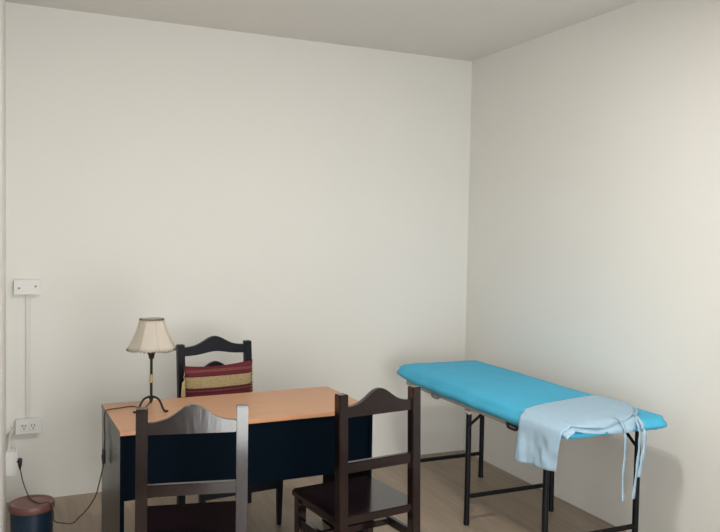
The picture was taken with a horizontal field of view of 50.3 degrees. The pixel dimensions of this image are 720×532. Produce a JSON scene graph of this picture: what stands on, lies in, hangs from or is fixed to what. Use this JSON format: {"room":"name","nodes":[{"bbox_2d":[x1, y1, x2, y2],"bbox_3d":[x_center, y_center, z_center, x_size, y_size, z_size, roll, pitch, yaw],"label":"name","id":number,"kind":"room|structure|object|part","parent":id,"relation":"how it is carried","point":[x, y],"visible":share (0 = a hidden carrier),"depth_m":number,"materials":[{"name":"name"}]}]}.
{"room":"examination room","nodes":[
{"label":"examination room","id":0,"kind":"room"},
{"bbox_2d":[0,0,5,531],"bbox_3d":[-1.157,0.070,1.767,0.560,2.867,5.500,0,3,-24],"label":"wall","id":1,"kind":"structure","parent":0,"point":[2,2],"depth_m":3.34,"materials":[{"name":"paint"}]},
{"bbox_2d":[5,448,16,475],"bbox_3d":[-1.887,1.062,4.145,0.055,0.134,0.086,0,3,-24],"label":"power socket","id":2,"kind":"object","parent":1,"relation":"attached to","point":[10,456],"visible":1,"depth_m":4.11,"materials":[{"name":"white plastic"}]},
{"bbox_3d":[-1.866,1.062,4.154,0.010,0.134,0.086,0,3,-24],"label":"plate","id":3,"kind":"part","parent":2,"relation":"part of","materials":[{"name":"white plastic"}]},
{"bbox_2d":[7,427,14,450],"bbox_3d":[-1.958,0.972,4.286,0.039,0.063,0.335,0,3,-19],"label":"conduit","id":4,"kind":"object","parent":1,"relation":"attached to","point":[13,429],"visible":1,"depth_m":4.28,"materials":[{"name":"white plastic"}]},
{"bbox_2d":[5,2,471,502],"bbox_3d":[-0.835,-0.063,5.005,3.800,2.867,0.150,0,3,-24],"label":"wall","id":5,"kind":"structure","parent":0,"point":[306,202],"depth_m":4.88,"materials":[{"name":"paint"}]},
{"bbox_2d":[14,280,40,294],"bbox_3d":[-1.920,0.121,4.423,0.142,0.086,0.040,0,3,-24],"label":"junction box","id":6,"kind":"object","parent":5,"relation":"attached to","point":[21,287],"visible":1,"depth_m":4.41,"materials":[{"name":"white plastic"}]},
{"bbox_2d":[26,295,29,417],"bbox_3d":[-1.929,0.523,4.454,0.024,0.719,0.012,0,3,-24],"label":"conduit","id":7,"kind":"object","parent":5,"relation":"attached to","point":[27,296],"visible":1,"depth_m":4.45,"materials":[{"name":"white plastic"}]},
{"bbox_2d":[15,417,41,434],"bbox_3d":[-1.927,0.928,4.456,0.140,0.088,0.048,0,3,-24],"label":"power socket","id":8,"kind":"object","parent":5,"relation":"attached to","point":[25,425],"visible":1,"depth_m":4.44,"materials":[{"name":"white plastic"}]},
{"bbox_2d":[20,423,27,430],"bbox_3d":[-1.941,0.929,4.427,0.040,0.048,0.004,0,3,-24],"label":"outlet","id":9,"kind":"object","parent":8,"relation":"attached to","point":[23,426],"depth_m":4.42,"materials":[{"name":"grey plastic"}]},
{"bbox_2d":[29,422,36,430],"bbox_3d":[-1.897,0.929,4.447,0.040,0.048,0.004,0,3,-24],"label":"outlet","id":10,"kind":"object","parent":8,"relation":"attached to","point":[32,425],"depth_m":4.45,"materials":[{"name":"grey plastic"}]},
{"bbox_2d":[5,450,625,531],"bbox_3d":[0.263,1.557,2.562,3.800,0.120,5.650,0,3,-24],"label":"floor","id":11,"kind":"structure","parent":0,"point":[442,482],"depth_m":4.49,"materials":[{"name":"brown wood"}]},
{"bbox_2d":[8,494,54,531],"bbox_3d":[-1.572,1.270,3.672,0.206,0.291,0.206,0,3,-24],"label":"waste bin","id":12,"kind":"object","parent":11,"relation":"on","point":[26,515],"visible":0.98,"depth_m":3.60,"materials":[{"name":"blue plastic"}]},
{"bbox_3d":[-1.569,1.142,3.666,0.206,0.034,0.206,0,3,-24],"label":"lid","id":13,"kind":"part","parent":12,"relation":"part of","materials":[{"name":"red plastic"}]},
{"bbox_2d":[135,404,247,531],"bbox_3d":[-0.673,0.983,3.057,0.422,0.950,0.451,0,3,-13],"label":"wooden chair","id":14,"kind":"object","parent":11,"relation":"on","point":[223,516],"visible":1,"depth_m":2.89,"materials":[{"name":"paint"}]},
{"bbox_3d":[-0.808,0.995,2.832,0.043,0.940,0.074,0,3,-13],"label":"post","id":15,"kind":"part","parent":14,"relation":"part of","materials":[{"name":"paint"}]},
{"bbox_3d":[-0.677,1.035,3.070,0.422,0.022,0.429,0,3,-13],"label":"seat","id":16,"kind":"part","parent":14,"relation":"part of","materials":[{"name":"paint"}]},
{"bbox_3d":[-0.629,0.833,2.872,0.331,0.045,0.023,0,3,-13],"label":"rail","id":17,"kind":"part","parent":14,"relation":"part of","materials":[{"name":"paint"}]},
{"bbox_3d":[-0.626,0.571,2.869,0.331,0.108,0.025,0,3,-13],"label":"rail","id":18,"kind":"part","parent":14,"relation":"part of","materials":[{"name":"paint"}]},
{"bbox_3d":[-0.452,0.998,2.915,0.043,0.940,0.074,0,3,-13],"label":"post","id":19,"kind":"part","parent":14,"relation":"part of","materials":[{"name":"paint"}]},
{"bbox_2d":[176,336,282,524],"bbox_3d":[-0.726,0.909,4.231,0.478,0.995,0.500,0,3,-31],"label":"wooden chair","id":20,"kind":"object","parent":11,"relation":"on","point":[212,343],"visible":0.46,"depth_m":4.29,"materials":[{"name":"black wood"}]},
{"bbox_3d":[-1.005,0.920,4.305,0.040,0.957,0.085,0,3,-31],"label":"post","id":21,"kind":"part","parent":20,"relation":"part of","materials":[{"name":"black wood"}]},
{"bbox_3d":[-0.815,1.208,3.959,0.040,0.418,0.040,0,3,-31],"label":"leg","id":22,"kind":"part","parent":20,"relation":"part of","materials":[{"name":"black wood"}]},
{"bbox_3d":[-0.832,0.606,4.402,0.370,0.119,0.032,0,3,-31],"label":"rail","id":23,"kind":"part","parent":20,"relation":"part of","materials":[{"name":"black wood"}]},
{"bbox_3d":[-0.836,0.454,4.407,0.370,0.104,0.031,0,3,-31],"label":"rail","id":24,"kind":"part","parent":20,"relation":"part of","materials":[{"name":"black wood"}]},
{"bbox_2d":[181,359,252,397],"bbox_3d":[-0.799,0.750,4.314,0.428,0.421,0.110,0,3,-31],"label":"cushion","id":25,"kind":"object","parent":20,"relation":"on","point":[234,378],"visible":0.45,"depth_m":4.27,"materials":[{"name":"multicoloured fabric"}]},
{"bbox_3d":[-0.661,0.917,4.513,0.040,0.957,0.085,0,3,-31],"label":"post","id":26,"kind":"part","parent":20,"relation":"part of","materials":[{"name":"black wood"}]},
{"bbox_3d":[-0.440,1.205,4.186,0.040,0.418,0.040,0,3,-31],"label":"leg","id":27,"kind":"part","parent":20,"relation":"part of","materials":[{"name":"black wood"}]},
{"bbox_2d":[101,386,372,531],"bbox_3d":[-0.601,1.055,3.745,1.195,0.750,0.565,0,3,-26],"label":"desk","id":28,"kind":"object","parent":11,"relation":"on","point":[291,432],"visible":0.7,"depth_m":3.54,"materials":[{"name":"brown wood"}]},
{"bbox_2d":[17,317,175,523],"bbox_3d":[-1.424,0.708,3.756,1.131,0.946,0.392,2,3,24],"label":"table lamp","id":29,"kind":"object","parent":28,"relation":"on","point":[151,336],"visible":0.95,"depth_m":3.57,"materials":[{"name":"metal"}]},
{"bbox_3d":[-1.499,0.902,3.773,0.990,0.554,0.304,3,3,31],"label":"power cord","id":30,"kind":"part","parent":29,"relation":"part of","materials":[{"name":"brown plastic"}]},
{"bbox_2d":[101,449,105,463],"bbox_3d":[-1.183,0.878,3.534,0.018,0.068,0.026,0,3,-24],"label":"switch","id":31,"kind":"object","parent":29,"relation":"attached to","point":[103,456],"depth_m":3.52,"materials":[{"name":"black plastic"}]},
{"bbox_3d":[-0.987,0.324,3.628,0.230,0.140,0.230,0,3,-24],"label":"lamp shade","id":32,"kind":"part","parent":29,"relation":"part of","materials":[{"name":"beige fabric"}]},
{"bbox_2d":[148,352,154,358],"bbox_3d":[-0.988,0.406,3.632,0.038,0.067,0.038,0,3,-24],"label":"socket","id":33,"kind":"object","parent":29,"relation":"attached to","point":[151,356],"depth_m":3.62,"materials":[{"name":"metal"}]},
{"bbox_3d":[-1.128,1.067,3.487,0.018,0.730,0.557,0,3,-26],"label":"panel","id":34,"kind":"part","parent":28,"relation":"part of","materials":[{"name":"black plastic"}]},
{"bbox_3d":[-0.482,0.854,3.501,1.155,0.283,0.018,0,3,-26],"label":"modesty panel","id":35,"kind":"part","parent":28,"relation":"part of","materials":[{"name":"black plastic"}]},
{"bbox_3d":[-0.074,1.064,4.003,0.018,0.730,0.557,0,3,-26],"label":"panel","id":36,"kind":"part","parent":28,"relation":"part of","materials":[{"name":"black plastic"}]},
{"bbox_2d":[292,385,420,531],"bbox_3d":[-0.019,0.980,3.404,0.422,0.950,0.451,0,3,-32],"label":"wooden chair","id":37,"kind":"object","parent":11,"relation":"on","point":[365,503],"visible":1,"depth_m":3.31,"materials":[{"name":"paint"}]},
{"bbox_3d":[-0.272,1.242,3.468,0.043,0.412,0.043,0,3,-32],"label":"leg","id":38,"kind":"part","parent":37,"relation":"part of","materials":[{"name":"paint"}]},
{"bbox_3d":[-0.076,0.995,3.147,0.043,0.940,0.074,0,3,-32],"label":"post","id":39,"kind":"part","parent":37,"relation":"part of","materials":[{"name":"paint"}]},
{"bbox_3d":[-0.026,1.032,3.415,0.422,0.022,0.429,0,3,-32],"label":"seat","id":40,"kind":"part","parent":37,"relation":"part of","materials":[{"name":"paint"}]},
{"bbox_3d":[0.039,1.240,3.660,0.043,0.412,0.043,0,3,-32],"label":"leg","id":41,"kind":"part","parent":37,"relation":"part of","materials":[{"name":"paint"}]},
{"bbox_3d":[0.079,0.830,3.241,0.331,0.045,0.023,0,3,-32],"label":"rail","id":42,"kind":"part","parent":37,"relation":"part of","materials":[{"name":"paint"}]},
{"bbox_3d":[0.080,0.568,3.237,0.331,0.108,0.025,0,3,-32],"label":"rail","id":43,"kind":"part","parent":37,"relation":"part of","materials":[{"name":"paint"}]},
{"bbox_3d":[0.235,0.993,3.339,0.043,0.940,0.074,0,3,-32],"label":"post","id":44,"kind":"part","parent":37,"relation":"part of","materials":[{"name":"paint"}]},
{"bbox_2d":[397,360,667,531],"bbox_3d":[0.858,1.046,4.356,0.658,0.770,1.746,0,3,-24],"label":"massage table","id":45,"kind":"object","parent":11,"relation":"on","point":[502,395],"visible":0.77,"depth_m":4.23,"materials":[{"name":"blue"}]},
{"bbox_3d":[0.594,1.114,4.228,0.031,0.634,0.030,0,3,-24],"label":"leg","id":46,"kind":"part","parent":45,"relation":"part of","materials":[{"name":"black metal"}]},
{"bbox_3d":[0.806,1.082,5.072,0.031,0.634,0.030,0,3,-24],"label":"leg","id":47,"kind":"part","parent":45,"relation":"part of","materials":[{"name":"black metal"}]},
{"bbox_3d":[0.864,0.720,4.342,0.658,0.118,1.746,0,3,-24],"label":"mattress","id":48,"kind":"part","parent":45,"relation":"part of","materials":[{"name":"blue leather"}]},
{"bbox_3d":[0.873,1.129,3.610,0.031,0.668,0.030,0,3,-24],"label":"leg","id":49,"kind":"part","parent":45,"relation":"part of","materials":[{"name":"black metal"}]},
{"bbox_3d":[1.120,1.114,4.464,0.031,0.634,0.030,0,3,-24],"label":"leg","id":50,"kind":"part","parent":45,"relation":"part of","materials":[{"name":"black metal"}]},
{"bbox_2d":[515,395,646,501],"bbox_3d":[1.093,0.883,3.724,0.656,0.382,0.505,0,3,-24],"label":"gown","id":51,"kind":"object","parent":45,"relation":"on","point":[541,427],"visible":1,"depth_m":3.58,"materials":[{"name":"blue fabric"}]},
{"bbox_3d":[1.384,1.128,3.839,0.031,0.668,0.030,0,3,-24],"label":"leg","id":52,"kind":"part","parent":45,"relation":"part of","materials":[{"name":"black metal"}]},
{"bbox_2d":[5,0,639,60],"bbox_3d":[0.317,-1.427,2.435,3.800,0.120,5.650,0,3,-24],"label":"ceiling","id":53,"kind":"structure","parent":0,"point":[467,30],"depth_m":4.51,"materials":[{"name":"white paint"}]},
{"bbox_2d":[463,0,719,531],"bbox_3d":[1.986,0.067,3.178,0.150,2.867,5.500,0,3,-24],"label":"wall","id":54,"kind":"structure","parent":0,"point":[593,256],"depth_m":4.27,"materials":[{"name":"paint"}]}
]}

